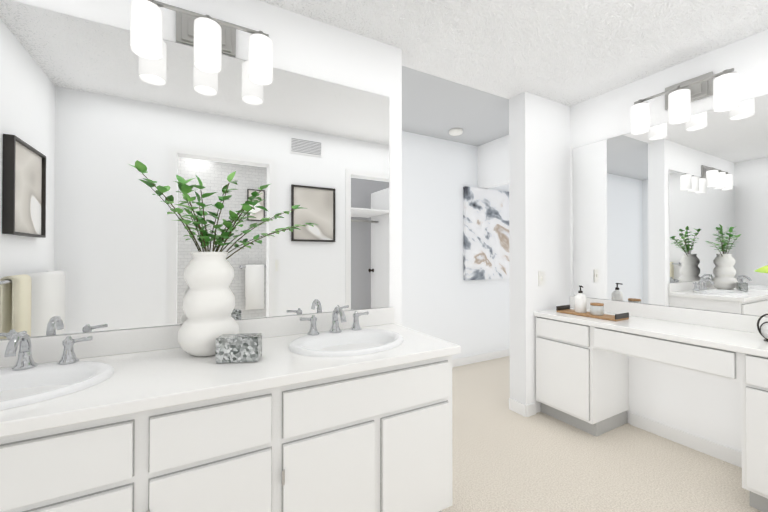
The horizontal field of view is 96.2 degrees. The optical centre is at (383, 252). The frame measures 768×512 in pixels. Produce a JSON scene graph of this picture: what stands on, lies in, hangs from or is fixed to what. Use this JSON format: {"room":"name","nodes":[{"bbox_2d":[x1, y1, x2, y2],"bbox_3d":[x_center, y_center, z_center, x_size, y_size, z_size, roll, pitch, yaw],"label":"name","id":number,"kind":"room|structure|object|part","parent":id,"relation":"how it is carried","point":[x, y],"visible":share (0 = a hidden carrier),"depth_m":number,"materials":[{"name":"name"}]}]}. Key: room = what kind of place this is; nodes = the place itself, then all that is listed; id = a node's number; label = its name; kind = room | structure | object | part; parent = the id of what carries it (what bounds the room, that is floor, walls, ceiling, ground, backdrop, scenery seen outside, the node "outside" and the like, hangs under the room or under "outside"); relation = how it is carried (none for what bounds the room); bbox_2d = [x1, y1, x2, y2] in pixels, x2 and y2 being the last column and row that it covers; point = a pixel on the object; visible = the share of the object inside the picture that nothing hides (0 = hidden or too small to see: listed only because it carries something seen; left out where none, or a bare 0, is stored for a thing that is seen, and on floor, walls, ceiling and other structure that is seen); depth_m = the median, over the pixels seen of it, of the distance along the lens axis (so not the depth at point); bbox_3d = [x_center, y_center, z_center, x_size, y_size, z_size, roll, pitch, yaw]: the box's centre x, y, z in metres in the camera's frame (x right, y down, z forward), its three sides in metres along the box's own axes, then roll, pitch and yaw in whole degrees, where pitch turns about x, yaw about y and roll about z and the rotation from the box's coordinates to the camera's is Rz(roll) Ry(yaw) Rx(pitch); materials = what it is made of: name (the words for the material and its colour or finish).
{"room":"bathroom","nodes":[
{"label":"bathroom","id":0,"kind":"room"},
{"bbox_2d":[2,0,570,412],"bbox_3d":[0.415,0.006,2.310,5.030,2.440,0.150,0,-1,-29],"label":"wall","id":1,"kind":"structure","parent":0,"point":[309,47],"depth_m":2.03,"materials":[{"name":"white paint"}]},
{"bbox_2d":[0,0,388,339],"bbox_3d":[-0.790,-0.297,1.551,1.876,1.221,0.005,0,-1,-29],"label":"mirror","id":2,"kind":"object","parent":1,"relation":"attached to","point":[93,232],"visible":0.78,"depth_m":1.46,"materials":[{"name":"clear glass"}]},
{"bbox_2d":[130,0,272,84],"bbox_3d":[-0.756,-0.917,1.476,0.528,0.283,0.177,0,-1,-29],"label":"sconce","id":3,"kind":"object","parent":1,"relation":"attached to","point":[209,38],"visible":1,"depth_m":1.42,"materials":[{"name":"white glass"}]},
{"bbox_3d":[-0.924,-0.864,1.341,0.104,0.175,0.104,0,-1,-29],"label":"lamp shade","id":4,"kind":"part","parent":3,"relation":"part of","materials":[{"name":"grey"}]},
{"bbox_3d":[-0.791,-0.980,1.539,0.200,0.116,0.010,0,-1,-29],"label":"plate","id":5,"kind":"part","parent":3,"relation":"part of","materials":[{"name":"silver metal"}]},
{"bbox_3d":[-0.787,-0.980,1.532,0.150,0.076,0.008,0,-1,-29],"label":"plate","id":6,"kind":"part","parent":3,"relation":"part of","materials":[{"name":"silver metal"}]},
{"bbox_3d":[-0.739,-0.863,1.444,0.104,0.175,0.104,0,-1,-29],"label":"lamp shade","id":7,"kind":"part","parent":3,"relation":"part of","materials":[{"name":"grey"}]},
{"bbox_3d":[-0.553,-0.863,1.547,0.104,0.175,0.104,0,-1,-29],"label":"lamp shade","id":8,"kind":"part","parent":3,"relation":"part of","materials":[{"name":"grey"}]},
{"bbox_2d":[36,307,394,358],"bbox_3d":[-0.775,0.363,1.546,1.908,0.095,0.021,0,-1,-29],"label":"backsplash","id":9,"kind":"structure","parent":1,"relation":"attached to","point":[151,338],"depth_m":1.45,"materials":[{"name":"white stone"}]},
{"bbox_2d":[526,402,535,416],"bbox_3d":[1.106,1.186,2.593,0.097,0.085,0.012,0,-1,-29],"label":"baseboard","id":10,"kind":"structure","parent":1,"relation":"attached to","point":[531,409],"depth_m":2.59,"materials":[{"name":"white paint"}]},
{"bbox_2d":[538,271,544,285],"bbox_3d":[1.221,0.204,2.663,0.070,0.116,0.013,0,-1,-29],"label":"light switch","id":11,"kind":"object","parent":1,"relation":"attached to","point":[541,278],"visible":1,"depth_m":2.66,"materials":[{"name":"white plastic"}]},
{"bbox_2d":[402,131,509,358],"bbox_3d":[-0.197,0.013,3.286,5.150,2.440,0.150,0,-1,-29],"label":"wall","id":12,"kind":"structure","parent":0,"point":[443,299],"depth_m":3.66,"materials":[{"name":"white paint"}]},
{"bbox_2d":[452,348,509,367],"bbox_3d":[-0.136,1.190,3.218,4.800,0.085,0.012,0,-1,-29],"label":"baseboard","id":13,"kind":"structure","parent":12,"relation":"attached to","point":[461,361],"depth_m":3.89,"materials":[{"name":"white paint"}]},
{"bbox_2d":[463,186,508,279],"bbox_3d":[1.213,-0.206,3.962,0.750,1.030,0.039,0,-1,-29],"label":"framed picture","id":14,"kind":"object","parent":12,"relation":"attached to","point":[485,233],"visible":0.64,"depth_m":3.91},
{"bbox_2d":[478,135,508,188],"bbox_3d":[1.361,-0.967,3.502,0.124,0.475,1.000,0,-1,-29],"label":"wall","id":15,"kind":"structure","parent":0,"point":[493,163],"depth_m":3.70,"materials":[{"name":"white paint"}]},
{"bbox_2d":[260,0,767,145],"bbox_3d":[0.873,-1.246,1.373,5.150,0.050,4.850,0,-1,-29],"label":"ceiling","id":16,"kind":"structure","parent":0,"point":[569,53],"depth_m":2.00,"materials":[{"name":"white paint"}]},
{"bbox_2d":[449,128,462,135],"bbox_3d":[0.709,-1.187,3.404,0.132,0.036,0.132,0,-1,-29],"label":"smoke detector","id":17,"kind":"object","parent":16,"relation":"attached to","point":[455,131],"visible":1,"depth_m":3.37,"materials":[{"name":"white plastic"}]},
{"bbox_2d":[509,92,525,404],"bbox_3d":[1.026,0.009,2.650,0.004,2.440,0.150,0,-1,-29],"label":"wall","id":18,"kind":"structure","parent":0,"point":[517,225],"depth_m":2.65,"materials":[{"name":"white paint"}]},
{"bbox_2d":[509,398,525,416],"bbox_3d":[1.019,1.186,2.637,0.012,0.085,0.150,0,-1,-29],"label":"baseboard","id":19,"kind":"structure","parent":18,"relation":"attached to","point":[517,407],"depth_m":2.63,"materials":[{"name":"white paint"}]},
{"bbox_2d":[441,356,761,511],"bbox_3d":[0.873,1.244,1.353,5.150,0.050,4.850,0,-1,-29],"label":"floor","id":20,"kind":"structure","parent":0,"point":[505,458],"depth_m":1.97,"materials":[{"name":"carpet"}]},
{"bbox_2d":[0,355,452,511],"bbox_3d":[-0.650,0.831,1.298,1.888,0.775,0.569,0,-1,-29],"label":"bathroom vanity","id":21,"kind":"object","parent":20,"relation":"on","point":[338,409],"depth_m":1.13,"materials":[{"name":"white paint"}]},
{"bbox_3d":[-1.011,0.548,0.788,0.710,0.152,0.017,0,-1,-29],"label":"drawer","id":22,"kind":"part","parent":21,"relation":"part of","materials":[{"name":"white paint"}]},
{"bbox_3d":[-0.852,0.872,0.874,0.345,0.445,0.017,0,-1,-29],"label":"door","id":23,"kind":"part","parent":21,"relation":"part of","materials":[{"name":"white paint"}]},
{"bbox_3d":[-0.520,0.874,1.058,0.334,0.445,0.017,0,-1,-29],"label":"door","id":24,"kind":"part","parent":21,"relation":"part of","materials":[{"name":"white paint"}]},
{"bbox_3d":[-0.520,0.550,1.061,0.334,0.152,0.017,0,-1,-29],"label":"drawer","id":25,"kind":"part","parent":21,"relation":"part of","materials":[{"name":"white paint"}]},
{"bbox_2d":[0,323,460,438],"bbox_3d":[-0.638,0.426,1.300,1.908,0.035,0.584,0,-1,-29],"label":"countertop","id":26,"kind":"structure","parent":21,"relation":"on","point":[170,377],"depth_m":1.13,"materials":[{"name":"white stone"}]},
{"bbox_3d":[-1.190,0.304,1.121,0.031,0.085,0.138,0,-1,-29],"label":"spout","id":27,"kind":"part","parent":26,"relation":"part of","materials":[{"name":"silver metal"}]},
{"bbox_2d":[0,331,95,370],"bbox_3d":[-1.193,0.326,1.126,0.358,0.129,0.150,0,-1,-29],"label":"faucet","id":28,"kind":"object","parent":26,"relation":"on","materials":[{"name":"silver metal"}]},
{"bbox_2d":[0,351,127,410],"bbox_3d":[-1.135,0.455,1.021,0.530,0.136,0.411,0,-1,-29],"label":"sink","id":29,"kind":"object","parent":26,"relation":"in","point":[47,382],"depth_m":1.12,"materials":[{"name":"white ceramic"}]},
{"bbox_3d":[-1.086,0.314,1.233,0.068,0.023,0.022,0,-1,-29],"label":"lever","id":30,"kind":"part","parent":26,"relation":"part of","materials":[{"name":"silver metal"}]},
{"bbox_2d":[129,160,316,356],"bbox_3d":[-0.620,0.030,1.435,0.743,0.756,0.266,0,-1,-29],"label":"vase","id":31,"kind":"object","parent":26,"relation":"on","point":[208,306],"visible":0.98,"depth_m":1.35,"materials":[{"name":"white ceramic"}]},
{"bbox_3d":[-0.812,-0.114,1.347,0.223,0.366,0.015,0,-1,-29],"label":"stem","id":32,"kind":"part","parent":31,"relation":"part of","materials":[{"name":"green plant"}]},
{"bbox_3d":[-0.722,-0.060,1.349,0.074,0.258,0.086,0,-1,-29],"label":"stem","id":33,"kind":"part","parent":31,"relation":"part of","materials":[{"name":"green plant"}]},
{"bbox_3d":[-0.716,-0.089,1.382,0.037,0.316,0.043,0,-1,-29],"label":"stem","id":34,"kind":"part","parent":31,"relation":"part of","materials":[{"name":"green plant"}]},
{"bbox_3d":[-0.681,-0.112,1.428,0.073,0.363,0.006,0,-1,-29],"label":"stem","id":35,"kind":"part","parent":31,"relation":"part of","materials":[{"name":"green plant"}]},
{"bbox_3d":[-0.637,-0.076,1.438,0.152,0.291,0.024,0,-1,-29],"label":"stem","id":36,"kind":"part","parent":31,"relation":"part of","materials":[{"name":"green plant"}]},
{"bbox_3d":[-0.617,-0.059,1.403,0.148,0.257,0.096,0,-1,-29],"label":"stem","id":37,"kind":"part","parent":31,"relation":"part of","materials":[{"name":"green plant"}]},
{"bbox_3d":[-0.548,-0.060,1.468,0.317,0.260,0.058,0,-1,-29],"label":"stem","id":38,"kind":"part","parent":31,"relation":"part of","materials":[{"name":"green plant"}]},
{"bbox_3d":[-0.528,-0.030,1.511,0.386,0.202,0.010,0,-1,-29],"label":"stem","id":39,"kind":"part","parent":31,"relation":"part of","materials":[{"name":"green plant"}]},
{"bbox_2d":[216,333,261,362],"bbox_3d":[-0.546,0.361,1.302,0.150,0.092,0.072,0,0,-7],"label":"tissue box","id":40,"kind":"object","parent":26,"relation":"on","point":[235,348],"visible":1,"depth_m":1.27,"materials":[{"name":"silver tile"}]},
{"bbox_3d":[-0.366,0.317,1.633,0.068,0.023,0.022,0,-1,-29],"label":"lever","id":41,"kind":"part","parent":26,"relation":"part of","materials":[{"name":"silver metal"}]},
{"bbox_2d":[300,307,367,334],"bbox_3d":[-0.219,0.330,1.667,0.358,0.129,0.150,0,-1,-29],"label":"faucet","id":42,"kind":"object","parent":26,"relation":"on","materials":[{"name":"silver metal"}]},
{"bbox_3d":[-0.216,0.308,1.662,0.031,0.085,0.138,0,-1,-29],"label":"spout","id":43,"kind":"part","parent":26,"relation":"part of","materials":[{"name":"silver metal"}]},
{"bbox_2d":[276,323,423,362],"bbox_3d":[-0.162,0.460,1.563,0.530,0.136,0.411,0,-1,-29],"label":"sink","id":44,"kind":"object","parent":26,"relation":"in","point":[371,338],"depth_m":1.61,"materials":[{"name":"white ceramic"}]},
{"bbox_3d":[-0.189,0.875,1.243,0.345,0.445,0.017,0,-1,-29],"label":"door","id":45,"kind":"part","parent":21,"relation":"part of","materials":[{"name":"white paint"}]},
{"bbox_3d":[-0.029,0.552,1.334,0.710,0.152,0.017,0,-1,-29],"label":"drawer","id":46,"kind":"part","parent":21,"relation":"part of","materials":[{"name":"white paint"}]},
{"bbox_3d":[0.137,0.877,1.424,0.330,0.445,0.017,0,-1,-29],"label":"door","id":47,"kind":"part","parent":21,"relation":"part of","materials":[{"name":"white paint"}]},
{"bbox_2d":[535,316,767,511],"bbox_3d":[1.739,0.851,2.021,0.465,0.745,1.626,0,-1,-29],"label":"vanity","id":48,"kind":"object","parent":20,"relation":"on","point":[582,371],"depth_m":2.26,"materials":[{"name":"white paint"}]},
{"bbox_3d":[1.252,0.557,2.439,0.017,0.130,0.390,0,-1,-29],"label":"drawer","id":49,"kind":"part","parent":48,"relation":"part of","materials":[{"name":"white paint"}]},
{"bbox_3d":[1.252,0.874,2.437,0.017,0.465,0.390,0,-1,-29],"label":"door","id":50,"kind":"part","parent":48,"relation":"part of","materials":[{"name":"white paint"}]},
{"bbox_2d":[534,308,767,355],"bbox_3d":[1.737,0.463,2.023,0.470,0.031,1.626,0,-1,-29],"label":"countertop","id":51,"kind":"structure","parent":48,"relation":"on","point":[724,337],"depth_m":1.97,"materials":[{"name":"white stone"}]},
{"bbox_2d":[556,285,628,320],"bbox_3d":[1.471,0.347,2.454,0.160,0.206,0.420,0,-1,-29],"label":"tray","id":52,"kind":"object","parent":51,"relation":"on","point":[580,303],"visible":1,"depth_m":2.46,"materials":[{"name":"brown wood"}]},
{"bbox_2d":[574,293,586,312],"bbox_3d":[1.439,0.368,2.522,0.078,0.140,0.078,0,-1,-29],"label":"bottle","id":53,"kind":"object","parent":52,"relation":"on","point":[580,300],"depth_m":2.49,"materials":[{"name":"white ceramic"}]},
{"bbox_2d":[590,305,603,315],"bbox_3d":[1.493,0.404,2.415,0.080,0.066,0.080,0,-1,-29],"label":"jar","id":54,"kind":"object","parent":52,"relation":"on","point":[595,310],"depth_m":2.38,"materials":[{"name":"white glass"}]},
{"bbox_2d":[755,265,767,272],"bbox_3d":[1.979,0.198,1.533,0.293,0.490,0.479,0,-1,-29],"label":"plant","id":55,"kind":"object","parent":51,"relation":"on","point":[763,269],"visible":1,"depth_m":1.73,"materials":[{"name":"green plant"}]},
{"bbox_2d":[757,314,767,340],"bbox_3d":[1.922,0.373,1.704,0.030,0.140,0.140,0,0,-1],"label":"clock","id":56,"kind":"object","parent":51,"relation":"on","point":[763,330],"visible":1,"depth_m":1.73,"materials":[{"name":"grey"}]},
{"bbox_3d":[1.526,0.548,1.946,0.017,0.120,0.660,0,-1,-29],"label":"drawer","id":57,"kind":"part","parent":48,"relation":"part of","materials":[{"name":"white paint"}]},
{"bbox_3d":[1.815,0.549,1.426,0.017,0.130,0.450,0,-1,-29],"label":"drawer","id":58,"kind":"part","parent":48,"relation":"part of","materials":[{"name":"white paint"}]},
{"bbox_3d":[1.815,0.867,1.423,0.017,0.465,0.450,0,-1,-29],"label":"door","id":59,"kind":"part","parent":48,"relation":"part of","materials":[{"name":"white paint"}]},
{"bbox_2d":[570,29,767,451],"bbox_3d":[2.440,-0.001,1.405,0.150,2.440,3.400,0,-1,-29],"label":"wall","id":60,"kind":"structure","parent":0,"point":[705,406],"depth_m":2.22,"materials":[{"name":"white paint"}]},
{"bbox_2d":[570,296,767,331],"bbox_3d":[1.933,0.402,2.133,0.020,0.094,1.626,0,-1,-29],"label":"backsplash","id":61,"kind":"structure","parent":60,"relation":"attached to","point":[740,322],"depth_m":2.17,"materials":[{"name":"white stone"}]},
{"bbox_2d":[573,94,767,316],"bbox_3d":[1.939,-0.252,2.143,0.006,1.210,1.573,0,-1,-29],"label":"mirror","id":62,"kind":"object","parent":60,"relation":"attached to","point":[668,214],"visible":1,"depth_m":2.21,"materials":[{"name":"clear glass"}]},
{"bbox_2d":[631,68,738,134],"bbox_3d":[1.848,-0.947,2.136,0.177,0.283,0.528,0,-1,-29],"label":"sconce","id":63,"kind":"object","parent":60,"relation":"attached to","point":[722,88],"visible":1,"depth_m":2.08,"materials":[{"name":"white glass"}]},
{"bbox_3d":[1.713,-0.892,2.303,0.104,0.175,0.104,0,-1,-29],"label":"lamp shade","id":64,"kind":"part","parent":63,"relation":"part of","materials":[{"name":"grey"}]},
{"bbox_3d":[1.816,-0.893,2.118,0.104,0.175,0.104,0,-1,-29],"label":"lamp shade","id":65,"kind":"part","parent":63,"relation":"part of","materials":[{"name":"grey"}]},
{"bbox_3d":[1.910,-1.010,2.171,0.010,0.116,0.200,0,-1,-29],"label":"plate","id":66,"kind":"part","parent":63,"relation":"part of","materials":[{"name":"silver metal"}]},
{"bbox_3d":[1.903,-1.010,2.167,0.008,0.076,0.150,0,-1,-29],"label":"plate","id":67,"kind":"part","parent":63,"relation":"part of","materials":[{"name":"silver metal"}]},
{"bbox_3d":[1.919,-0.895,1.933,0.104,0.175,0.104,0,-1,-29],"label":"lamp shade","id":68,"kind":"part","parent":63,"relation":"part of","materials":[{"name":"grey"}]},
{"bbox_2d":[630,412,741,467],"bbox_3d":[1.924,1.182,2.156,0.012,0.085,0.690,0,-1,-29],"label":"baseboard","id":69,"kind":"structure","parent":60,"relation":"attached to","point":[715,450],"depth_m":2.16,"materials":[{"name":"white paint"}]}
]}

